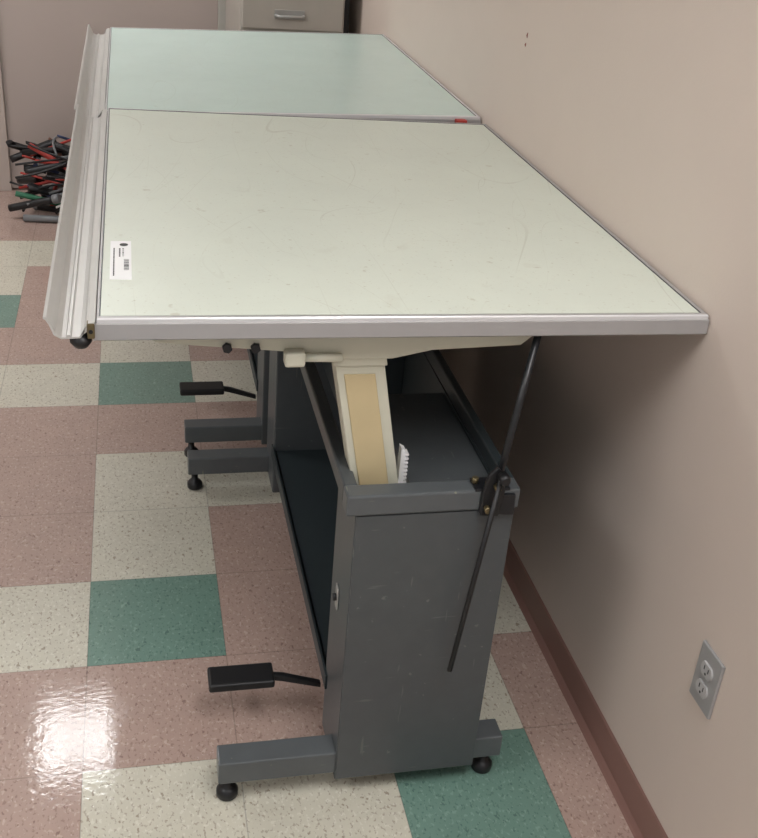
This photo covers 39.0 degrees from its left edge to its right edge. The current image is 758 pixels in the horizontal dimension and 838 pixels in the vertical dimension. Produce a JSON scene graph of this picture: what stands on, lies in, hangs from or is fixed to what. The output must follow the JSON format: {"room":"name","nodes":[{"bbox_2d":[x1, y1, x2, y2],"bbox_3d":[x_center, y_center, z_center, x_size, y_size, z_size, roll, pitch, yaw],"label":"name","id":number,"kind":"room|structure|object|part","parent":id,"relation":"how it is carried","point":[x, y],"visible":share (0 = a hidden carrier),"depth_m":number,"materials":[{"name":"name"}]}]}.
{"room":"design studio","nodes":[
{"label":"design studio","id":0,"kind":"room"},
{"bbox_2d":[0,188,633,837],"bbox_3d":[-1.663,0.469,2.334,4.100,0.001,6.543,-2,29,-12],"label":"floor","id":1,"kind":"structure","parent":0,"point":[122,582],"depth_m":2.47,"materials":[{"name":"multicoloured tile"}]},
{"bbox_2d":[6,135,70,222],"bbox_3d":[-1.396,-1.136,4.956,0.628,0.377,0.490,-2,29,-12],"label":"pile","id":2,"kind":"object","parent":1,"relation":"on","point":[57,153],"visible":0.34,"depth_m":4.82,"materials":[{"name":"black plastic"}]},
{"bbox_2d":[74,24,480,456],"bbox_3d":[-0.395,-0.630,3.490,1.053,1.012,1.348,-2,29,-12],"label":"table","id":3,"kind":"object","parent":1,"relation":"on","point":[339,75],"visible":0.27,"depth_m":3.14,"materials":[{"name":"laminate"}]},
{"bbox_2d":[74,24,109,117],"bbox_3d":[-0.839,-1.044,3.162,0.072,0.035,1.220,-2,29,-12],"label":"tray","id":4,"kind":"object","parent":3,"relation":"on","point":[93,89],"depth_m":3.05,"materials":[{"name":"metal"}]},
{"bbox_3d":[-0.435,-0.083,3.312,0.107,0.045,0.013,-2,29,-12],"label":"pedal lever","id":5,"kind":"part","parent":3,"relation":"part of","materials":[{"name":"black plastic"}]},
{"bbox_2d":[247,349,257,390],"bbox_3d":[-0.329,-0.323,3.636,0.271,0.035,0.910,-2,29,-12],"label":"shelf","id":6,"kind":"object","parent":3,"relation":"attached to","point":[253,357],"depth_m":3.33,"materials":[{"name":"grey metal"}]},
{"bbox_3d":[-0.188,-0.196,3.054,0.277,0.612,0.004,-2,29,-12],"label":"panel","id":7,"kind":"part","parent":3,"relation":"part of","materials":[{"name":"metal"}]},
{"bbox_2d":[225,0,344,32],"bbox_3d":[-0.435,-1.472,4.701,0.420,1.320,0.734,-2,29,-12],"label":"filing cabinet","id":8,"kind":"object","parent":1,"relation":"on","point":[318,16],"visible":0.17,"depth_m":4.26,"materials":[{"name":"paint"}]},
{"bbox_3d":[-0.355,-1.606,4.251,0.120,0.035,0.005,-2,29,-12],"label":"handle plate","id":9,"kind":"part","parent":8,"relation":"part of","materials":[{"name":"metal"}]},
{"bbox_3d":[-0.352,-1.595,4.240,0.122,0.012,0.034,-2,29,-12],"label":"handle","id":10,"kind":"part","parent":8,"relation":"part of","materials":[{"name":"metal"}]},
{"bbox_2d":[343,0,349,32],"bbox_3d":[-0.149,-1.541,4.474,0.028,1.700,0.030,-2,29,-12],"label":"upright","id":11,"kind":"object","parent":1,"relation":"on","point":[347,2],"visible":0.02,"depth_m":4.40,"materials":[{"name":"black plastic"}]},
{"bbox_2d":[43,104,708,801],"bbox_3d":[-0.131,-0.014,2.399,1.046,1.018,1.362,-2,29,-12],"label":"table","id":12,"kind":"object","parent":1,"relation":"on","point":[353,252],"visible":1,"depth_m":1.96,"materials":[{"name":"laminate"}]},
{"bbox_2d":[43,104,106,338],"bbox_3d":[-0.576,-0.444,2.086,0.072,0.035,1.298,-2,29,-12],"label":"tray","id":13,"kind":"object","parent":12,"relation":"on","point":[75,301],"depth_m":1.84,"materials":[{"name":"metal"}]},
{"bbox_3d":[-0.435,-0.116,1.561,0.032,0.021,0.032,-2,29,-12],"label":"knob","id":14,"kind":"part","parent":12,"relation":"part of","materials":[{"name":"black plastic"}]},
{"bbox_2d":[109,241,131,279],"bbox_3d":[-0.423,-0.261,1.750,0.034,0.002,0.175,-2,29,-12],"label":"barcode label","id":15,"kind":"object","parent":12,"relation":"on","point":[120,251],"visible":1,"depth_m":1.74,"materials":[{"name":"white paper"}]},
{"bbox_3d":[-0.173,0.539,2.216,0.107,0.045,0.013,-2,29,-12],"label":"pedal lever","id":16,"kind":"part","parent":12,"relation":"part of","materials":[{"name":"black plastic"}]},
{"bbox_2d":[271,444,337,688],"bbox_3d":[-0.067,0.299,2.540,0.271,0.035,0.910,-2,29,-12],"label":"shelf","id":17,"kind":"object","parent":12,"relation":"attached to","point":[307,484],"depth_m":2.60,"materials":[{"name":"grey metal"}]},
{"bbox_3d":[-0.161,-0.143,2.267,0.025,0.035,1.110,-2,29,-12],"label":"rail","id":18,"kind":"part","parent":12,"relation":"part of","materials":[{"name":"metal"}]},
{"bbox_3d":[-0.081,0.327,1.969,0.010,0.014,0.014,-2,29,-12],"label":"latch knob","id":19,"kind":"part","parent":12,"relation":"part of","materials":[{"name":"black plastic"}]},
{"bbox_3d":[-0.077,0.327,1.970,0.004,0.050,0.020,-2,29,-12],"label":"latch plate","id":20,"kind":"part","parent":12,"relation":"part of","materials":[{"name":"metal"}]},
{"bbox_3d":[0.074,0.426,1.958,0.277,0.612,0.004,-2,29,-12],"label":"panel","id":21,"kind":"part","parent":12,"relation":"part of","materials":[{"name":"metal"}]},
{"bbox_3d":[0.083,0.110,2.469,0.010,0.568,1.110,-2,29,-12],"label":"panel","id":22,"kind":"part","parent":12,"relation":"part of","materials":[{"name":"grey metal"}]},
{"bbox_3d":[0.112,-0.152,2.327,0.018,0.035,1.110,-2,29,-12],"label":"rail","id":23,"kind":"part","parent":12,"relation":"part of","materials":[{"name":"grey metal"}]},
{"bbox_3d":[0.166,0.273,1.851,0.066,0.404,0.009,-14,34,-31],"label":"support rod","id":24,"kind":"part","parent":12,"relation":"part of","materials":[{"name":"black metal"}]},
{"bbox_3d":[0.192,0.122,1.801,0.040,0.097,0.009,-2,29,-12],"label":"clamp plate","id":25,"kind":"part","parent":12,"relation":"part of","materials":[{"name":"black metal"}]},
{"bbox_3d":[0.207,0.100,1.767,0.020,0.020,0.020,-2,29,-12],"label":"clamp knob","id":26,"kind":"part","parent":12,"relation":"part of","materials":[{"name":"black plastic"}]},
{"bbox_3d":[0.223,0.010,1.771,0.012,0.315,0.086,24,34,31],"label":"support rod","id":27,"kind":"part","parent":12,"relation":"part of","materials":[{"name":"metal"}]},
{"bbox_2d":[348,0,757,837],"bbox_3d":[0.476,-0.759,2.206,0.100,2.600,6.643,-2,29,-12],"label":"wall","id":28,"kind":"structure","parent":0,"point":[633,459],"depth_m":1.99,"materials":[{"name":"paint"}]},
{"bbox_2d":[503,538,667,837],"bbox_3d":[0.334,0.365,2.752,0.016,0.088,6.543,-2,29,-12],"label":"baseboard","id":29,"kind":"structure","parent":28,"relation":"attached to","point":[643,822],"depth_m":2.31,"materials":[{"name":"plastic"}]},
{"bbox_2d":[689,640,725,719],"bbox_3d":[0.549,0.438,1.797,0.010,0.115,0.070,-2,29,-12],"label":"wall outlet","id":30,"kind":"object","parent":28,"relation":"attached to","point":[709,670],"visible":1,"depth_m":1.79,"materials":[{"name":"white plastic"}]},
{"bbox_2d":[696,678,707,698],"bbox_3d":[0.545,0.455,1.806,0.004,0.025,0.034,-2,29,-12],"label":"receptacle","id":31,"kind":"object","parent":30,"relation":"attached to","point":[701,683],"depth_m":1.80,"materials":[{"name":"white plastic"}]},
{"bbox_2d":[701,660,712,681],"bbox_3d":[0.548,0.421,1.788,0.004,0.025,0.034,-2,29,-12],"label":"receptacle","id":32,"kind":"object","parent":30,"relation":"attached to","point":[706,665],"depth_m":1.78,"materials":[{"name":"white plastic"}]},
{"bbox_3d":[-2.238,-2.274,4.540,4.100,2.600,0.100,-2,29,-12],"label":"wall","id":33,"kind":"structure","parent":0,"visible":0},
{"bbox_2d":[0,57,12,190],"bbox_3d":[-1.752,-2.079,4.679,0.100,2.200,0.050,-2,29,-12],"label":"frame","id":34,"kind":"object","parent":33,"relation":"attached to","point":[5,171],"visible":1,"depth_m":5.10,"materials":[{"name":"paint"}]},
{"bbox_2d":[218,0,225,29],"bbox_3d":[-0.688,-2.114,4.913,0.100,2.200,0.050,-2,29,-12],"label":"frame","id":35,"kind":"object","parent":33,"relation":"attached to","point":[221,3],"visible":0.02,"depth_m":5.00,"materials":[{"name":"paint"}]},
{"bbox_3d":[-1.179,-2.512,4.546,1.190,1.228,0.090,-2,29,-12],"label":"door","id":36,"kind":"structure","parent":33,"relation":"in","visible":0},
{"bbox_2d":[0,0,217,188],"bbox_3d":[-1.226,-2.062,4.826,0.990,2.090,0.030,-2,29,-12],"label":"wall","id":37,"kind":"structure","parent":36,"relation":"attached to","point":[42,42],"depth_m":4.96,"materials":[{"name":"paint"}]}
]}

